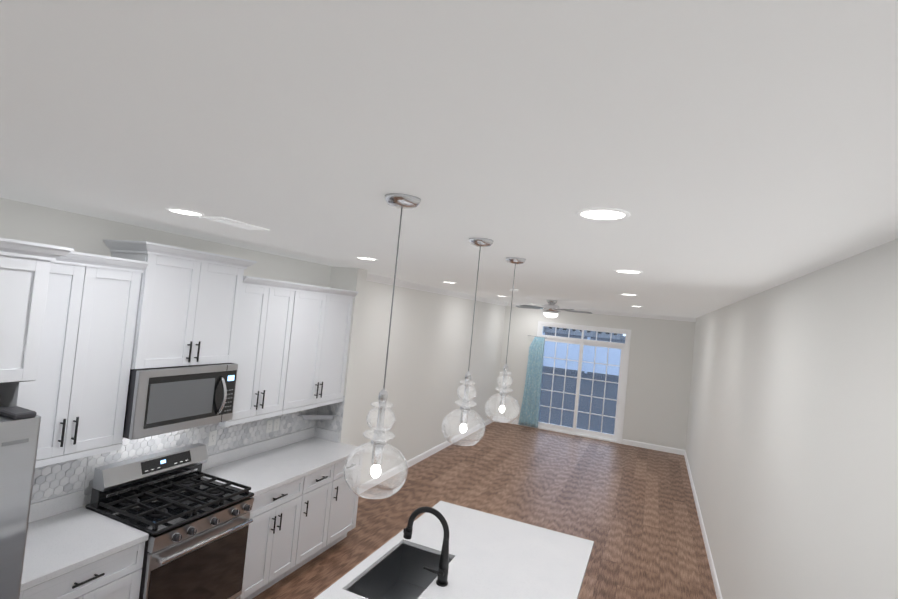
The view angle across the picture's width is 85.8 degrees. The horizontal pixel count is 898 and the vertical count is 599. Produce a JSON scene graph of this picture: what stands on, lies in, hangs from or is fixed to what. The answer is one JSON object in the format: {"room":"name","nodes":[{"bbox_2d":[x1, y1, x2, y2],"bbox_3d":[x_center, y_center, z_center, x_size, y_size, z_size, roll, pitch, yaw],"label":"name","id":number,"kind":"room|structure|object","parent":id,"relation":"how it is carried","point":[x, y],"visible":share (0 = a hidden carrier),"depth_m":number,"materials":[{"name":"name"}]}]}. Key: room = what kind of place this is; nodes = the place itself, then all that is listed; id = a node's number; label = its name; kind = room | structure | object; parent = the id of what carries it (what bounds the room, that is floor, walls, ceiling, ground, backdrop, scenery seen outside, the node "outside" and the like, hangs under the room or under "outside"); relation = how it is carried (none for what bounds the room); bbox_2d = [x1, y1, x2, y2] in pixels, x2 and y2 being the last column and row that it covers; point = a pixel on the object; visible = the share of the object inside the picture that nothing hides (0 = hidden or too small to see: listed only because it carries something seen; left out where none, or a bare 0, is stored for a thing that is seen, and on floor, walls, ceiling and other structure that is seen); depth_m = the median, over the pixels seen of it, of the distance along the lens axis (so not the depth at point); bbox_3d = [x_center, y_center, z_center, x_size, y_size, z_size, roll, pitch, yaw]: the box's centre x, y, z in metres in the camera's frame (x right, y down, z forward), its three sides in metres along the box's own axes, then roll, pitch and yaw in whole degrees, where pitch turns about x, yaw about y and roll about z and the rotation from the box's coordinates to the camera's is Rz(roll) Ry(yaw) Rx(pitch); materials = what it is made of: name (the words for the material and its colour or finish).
{"room":"kitchen","nodes":[
{"label":"kitchen","id":0,"kind":"room"},
{"bbox_2d":[0,198,507,507],"bbox_3d":[-1.500,0.991,5.056,0.120,2.734,13.660,5,-2,23],"label":"wall","id":1,"kind":"structure","parent":0,"point":[430,340],"depth_m":6.74,"materials":[{"name":"paint"}]},
{"bbox_2d":[34,251,148,467],"bbox_3d":[-2.184,0.310,2.717,0.378,1.152,0.638,5,-2,23],"label":"upper cabinet","id":2,"kind":"object","parent":1,"relation":"attached to","point":[86,347],"visible":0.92,"depth_m":2.71,"materials":[{"name":"white paint"}]},
{"bbox_2d":[103,239,256,368],"bbox_3d":[-1.865,0.053,3.362,0.408,0.782,0.872,5,-2,23],"label":"upper cabinet","id":3,"kind":"object","parent":1,"relation":"attached to","point":[188,308],"visible":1,"depth_m":3.22,"materials":[{"name":"white paint"}]},
{"bbox_2d":[123,363,237,439],"bbox_3d":[-1.896,0.660,3.332,0.469,0.430,0.756,5,-2,23],"label":"microwave","id":4,"kind":"object","parent":3,"relation":"attached to","point":[162,400],"visible":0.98,"depth_m":3.17,"materials":[{"name":"grey metal"}]},
{"bbox_2d":[31,396,344,504],"bbox_3d":[-1.830,1.135,3.746,0.337,0.477,2.911,5,-2,23],"label":"tile backsplash","id":5,"kind":"structure","parent":1,"relation":"attached to","point":[58,479],"depth_m":3.57,"materials":[{"name":"white tile"}]},
{"bbox_2d":[208,430,216,445],"bbox_3d":[-1.923,1.130,3.930,0.006,0.116,0.072,5,-2,23],"label":"outlet","id":6,"kind":"object","parent":5,"relation":"attached to","point":[212,437],"visible":1,"depth_m":3.92,"materials":[{"name":"white plastic"}]},
{"bbox_2d":[266,419,274,432],"bbox_3d":[-1.676,1.186,4.507,0.006,0.116,0.072,5,-2,23],"label":"outlet","id":7,"kind":"object","parent":5,"relation":"attached to","point":[269,426],"depth_m":4.50,"materials":[{"name":"white plastic"}]},
{"bbox_2d":[273,418,279,431],"bbox_3d":[-1.639,1.192,4.594,0.006,0.116,0.072,5,-2,23],"label":"outlet","id":8,"kind":"object","parent":5,"relation":"attached to","point":[276,424],"depth_m":4.59,"materials":[{"name":"white plastic"}]},
{"bbox_2d":[218,276,300,426],"bbox_3d":[-1.638,0.400,3.990,0.378,1.152,0.612,5,-2,23],"label":"upper cabinet","id":9,"kind":"object","parent":1,"relation":"attached to","point":[263,334],"visible":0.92,"depth_m":3.92,"materials":[{"name":"white paint"}]},
{"bbox_2d":[297,411,338,419],"bbox_3d":[-1.336,1.208,4.940,0.286,0.043,0.306,5,-2,23],"label":"shelf","id":10,"kind":"object","parent":1,"relation":"attached to","point":[316,415],"visible":1,"depth_m":4.96,"materials":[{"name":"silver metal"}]},
{"bbox_2d":[282,284,358,414],"bbox_3d":[-1.342,0.449,4.679,0.378,1.152,0.886,5,-2,23],"label":"upper cabinet","id":11,"kind":"object","parent":1,"relation":"attached to","point":[318,347],"visible":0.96,"depth_m":4.57,"materials":[{"name":"white paint"}]},
{"bbox_2d":[359,416,495,493],"bbox_3d":[-0.184,2.532,8.209,0.014,0.105,6.399,5,-2,23],"label":"baseboard","id":12,"kind":"structure","parent":1,"relation":"attached to","point":[422,456],"depth_m":7.55,"materials":[{"name":"white wood"}]},
{"bbox_2d":[366,273,507,305],"bbox_3d":[0.092,-0.094,8.278,0.066,0.080,6.399,5,-2,23],"label":"crown molding","id":13,"kind":"structure","parent":1,"relation":"attached to","point":[386,280],"depth_m":7.26,"materials":[{"name":"white wood"}]},
{"bbox_2d":[317,266,367,444],"bbox_3d":[-1.188,1.024,5.163,0.310,2.734,0.175,5,-2,23],"label":"wall","id":14,"kind":"structure","parent":0,"point":[345,278],"depth_m":5.12,"materials":[{"name":"paint"}]},
{"bbox_2d":[0,0,897,317],"bbox_3d":[0.496,-0.265,4.289,4.190,0.100,13.660,5,-2,23],"label":"ceiling","id":15,"kind":"structure","parent":0,"point":[724,152],"depth_m":1.04,"materials":[{"name":"paint"}]},
{"bbox_2d":[166,208,204,215],"bbox_3d":[-1.334,-0.442,2.448,0.178,0.005,0.178,5,-2,23],"label":"recessed light","id":16,"kind":"object","parent":15,"relation":"in","point":[185,212],"visible":0.96,"depth_m":2.43,"materials":[{"name":"white plastic"}]},
{"bbox_2d":[199,217,268,230],"bbox_3d":[-1.188,-0.420,2.688,0.170,0.007,0.340,5,-2,23],"label":"ceiling vent","id":17,"kind":"object","parent":15,"relation":"in","point":[230,222],"visible":1,"depth_m":2.65,"materials":[{"name":"white metal"}]},
{"bbox_2d":[356,257,377,259],"bbox_3d":[-0.671,-0.334,3.944,0.178,0.005,0.178,5,-2,23],"label":"recessed light","id":18,"kind":"object","parent":15,"relation":"in","point":[366,258],"visible":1,"depth_m":3.92,"materials":[{"name":"white plastic"}]},
{"bbox_2d":[343,193,420,498],"bbox_3d":[-0.210,0.152,1.675,0.220,1.019,0.220,5,-2,23],"label":"pendant light","id":19,"kind":"object","parent":15,"relation":"hanging from","point":[378,439],"visible":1,"depth_m":1.65,"materials":[{"name":"clear glass"}]},
{"bbox_2d":[441,238,492,445],"bbox_3d":[0.113,0.206,2.429,0.220,1.019,0.220,5,-2,23],"label":"pendant light","id":20,"kind":"object","parent":15,"relation":"hanging from","point":[464,409],"visible":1,"depth_m":2.40,"materials":[{"name":"clear glass"}]},
{"bbox_2d":[484,257,525,422],"bbox_3d":[0.374,0.249,3.037,0.220,1.019,0.220,5,-2,23],"label":"pendant light","id":21,"kind":"object","parent":15,"relation":"hanging from","point":[503,394],"visible":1,"depth_m":3.01,"materials":[{"name":"clear glass"}]},
{"bbox_2d":[516,300,591,317],"bbox_3d":[1.694,0.158,7.983,1.276,0.291,1.235,5,-2,23],"label":"ceiling fan","id":22,"kind":"object","parent":15,"relation":"hanging from","point":[551,309],"visible":1,"depth_m":7.85,"materials":[{"name":"silver metal"}]},
{"bbox_2d":[576,208,630,220],"bbox_3d":[0.522,-0.288,1.641,0.178,0.005,0.178,5,-2,23],"label":"recessed light","id":23,"kind":"object","parent":15,"relation":"in","point":[606,214],"visible":1,"depth_m":1.63,"materials":[{"name":"white plastic"}]},
{"bbox_2d":[614,269,642,273],"bbox_3d":[1.167,-0.181,3.145,0.178,0.005,0.178,5,-2,23],"label":"recessed light","id":24,"kind":"object","parent":15,"relation":"in","point":[628,271],"visible":0.98,"depth_m":3.13,"materials":[{"name":"white"}]},
{"bbox_2d":[252,421,716,598],"bbox_3d":[0.227,2.545,4.205,4.190,0.080,13.660,5,-2,23],"label":"floor","id":25,"kind":"structure","parent":0,"point":[630,512],"depth_m":6.24,"materials":[{"name":"brown wood"}]},
{"bbox_2d":[0,406,40,598],"bbox_3d":[-2.342,1.295,1.759,0.918,1.772,0.902,5,-2,23],"label":"refrigerator","id":26,"kind":"object","parent":25,"relation":"on","point":[19,431],"visible":1,"depth_m":1.98,"materials":[{"name":"grey metal"}]},
{"bbox_2d":[0,237,73,410],"bbox_3d":[-2.422,0.933,1.903,0.684,2.486,1.067,5,-2,23],"label":"tall cabinet","id":27,"kind":"object","parent":25,"relation":"on","point":[24,271],"visible":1,"depth_m":2.19,"materials":[{"name":"white paint"}]},
{"bbox_2d":[19,542,144,598],"bbox_3d":[-2.194,1.785,2.615,0.663,0.875,0.636,5,-2,23],"label":"base cabinet","id":28,"kind":"object","parent":25,"relation":"on","point":[118,575],"visible":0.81,"depth_m":2.59,"materials":[{"name":"white paint"}]},
{"bbox_2d":[20,490,148,591],"bbox_3d":[-2.152,1.276,2.633,0.648,0.143,0.636,5,-2,23],"label":"countertop","id":29,"kind":"structure","parent":28,"relation":"on","point":[68,533],"depth_m":2.69,"materials":[{"name":"stone"}]},
{"bbox_2d":[85,443,253,598],"bbox_3d":[-1.863,1.687,3.245,0.701,1.172,0.756,5,-2,23],"label":"gas range","id":30,"kind":"object","parent":25,"relation":"on","point":[184,513],"visible":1,"depth_m":3.15,"materials":[{"name":"grey metal"}]},
{"bbox_2d":[240,477,303,598],"bbox_3d":[-1.648,1.875,3.890,0.663,0.875,0.610,5,-2,23],"label":"base cabinet","id":31,"kind":"object","parent":25,"relation":"on","point":[271,547],"visible":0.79,"depth_m":3.77,"materials":[{"name":"white paint"}]},
{"bbox_2d":[201,427,364,496],"bbox_3d":[-1.431,1.396,4.316,0.648,0.143,1.498,5,-2,23],"label":"countertop","id":32,"kind":"structure","parent":31,"relation":"on","point":[262,467],"depth_m":4.24,"materials":[{"name":"stone"}]},
{"bbox_2d":[285,465,333,576],"bbox_3d":[-1.446,1.909,4.361,0.663,0.875,0.414,5,-2,23],"label":"base cabinet","id":33,"kind":"object","parent":25,"relation":"on","point":[314,515],"visible":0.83,"depth_m":4.24,"materials":[{"name":"white paint"}]},
{"bbox_2d":[317,453,362,555],"bbox_3d":[-1.271,1.938,4.769,0.663,0.875,0.471,5,-2,23],"label":"base cabinet","id":34,"kind":"object","parent":25,"relation":"on","point":[343,511],"visible":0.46,"depth_m":4.62,"materials":[{"name":"white paint"}]},
{"bbox_3d":[-0.316,1.952,2.401,0.691,0.889,2.473,5,-2,23],"label":"kitchen island","id":35,"kind":"object","parent":25,"relation":"on","visible":0},
{"bbox_2d":[314,501,593,598],"bbox_3d":[-0.062,1.512,2.271,1.137,0.025,2.629,5,-2,23],"label":"island countertop","id":36,"kind":"structure","parent":35,"relation":"on","point":[491,556],"depth_m":2.91,"materials":[{"name":"stone"}]},
{"bbox_2d":[347,543,451,598],"bbox_3d":[-0.259,1.633,2.652,0.392,0.228,0.680,5,-2,23],"label":"island sink","id":37,"kind":"object","parent":36,"relation":"in","point":[399,572],"visible":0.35,"depth_m":2.93,"materials":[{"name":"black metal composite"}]},
{"bbox_2d":[403,506,448,586],"bbox_3d":[-0.123,1.315,2.616,0.287,0.375,0.074,5,-2,23],"label":"island faucet","id":38,"kind":"object","parent":36,"relation":"on","point":[442,575],"visible":1,"depth_m":2.57,"materials":[{"name":"black metal"}]},
{"bbox_2d":[496,306,695,449],"bbox_3d":[3.028,1.586,10.454,3.900,2.734,0.120,5,-2,23],"label":"wall","id":39,"kind":"structure","parent":0,"point":[660,353],"depth_m":9.96,"materials":[{"name":"paint"}]},
{"bbox_2d":[496,416,528,426],"bbox_3d":[1.440,2.770,10.977,0.760,0.105,0.014,5,-2,23],"label":"baseboard","id":40,"kind":"structure","parent":39,"relation":"attached to","point":[516,422],"depth_m":10.99,"materials":[{"name":"white wood"}]},
{"bbox_2d":[529,321,630,443],"bbox_3d":[2.825,1.749,10.516,1.965,2.375,0.133,5,-2,23],"label":"sliding glass door","id":41,"kind":"structure","parent":39,"relation":"in","point":[616,437],"depth_m":10.43,"materials":[{"name":"white"}]},
{"bbox_2d":[508,303,695,321],"bbox_3d":[3.154,0.263,10.392,3.860,0.080,0.066,5,-2,23],"label":"crown molding","id":42,"kind":"structure","parent":39,"relation":"attached to","point":[665,317],"depth_m":10.12,"materials":[{"name":"white wood"}]},
{"bbox_2d":[622,439,683,454],"bbox_3d":[4.131,2.993,9.808,1.155,0.105,0.014,5,-2,23],"label":"baseboard","id":43,"kind":"structure","parent":39,"relation":"attached to","point":[627,442],"depth_m":9.79,"materials":[{"name":"white wood"}]},
{"bbox_2d":[684,238,897,598],"bbox_3d":[2.222,1.299,3.438,0.120,2.734,13.660,5,-2,23],"label":"wall","id":44,"kind":"structure","parent":0,"point":[772,412],"depth_m":2.38,"materials":[{"name":"paint"}]},
{"bbox_2d":[684,450,721,598],"bbox_3d":[2.035,2.601,3.426,0.014,0.105,13.420,5,-2,23],"label":"baseboard","id":45,"kind":"structure","parent":44,"relation":"attached to","point":[716,585],"depth_m":5.54,"materials":[{"name":"white wood"}]},
{"bbox_3d":[1.990,0.832,10.841,0.440,0.016,0.082,5,-2,23],"label":"curtain rod","id":46,"kind":"object","parent":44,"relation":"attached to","visible":0},
{"bbox_2d":[518,337,544,427],"bbox_3d":[1.851,1.827,10.793,0.448,1.991,0.046,5,-2,23],"label":"panel","id":47,"kind":"object","parent":46,"relation":"hanging from","point":[529,412],"visible":1,"depth_m":10.78,"materials":[{"name":"fabric"}]},
{"label":"outside","id":48,"kind":"structure","parent":0,"visible":0},
{"bbox_2d":[539,332,625,433],"bbox_3d":[140.191,18.029,69.972,510.000,0.200,219.050,5,-2,23],"label":"ground","id":49,"kind":"structure","parent":48,"point":[547,379],"depth_m":16.20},
{"bbox_2d":[543,333,620,375],"bbox_3d":[13.720,3.444,22.294,38.415,1.880,0.160,5,-2,23],"label":"fence","id":50,"kind":"object","parent":49,"relation":"on","point":[600,351],"depth_m":25.15,"materials":[{"name":"blue plastic"}]},
{"bbox_2d":[542,324,622,339],"bbox_3d":[106.574,9.249,101.654,342.000,12.750,11.720,5,-2,23],"label":"townhouses","id":51,"kind":"structure","parent":49,"relation":"on","point":[593,334],"depth_m":126.01,"materials":[{"name":"grey"}]}
]}

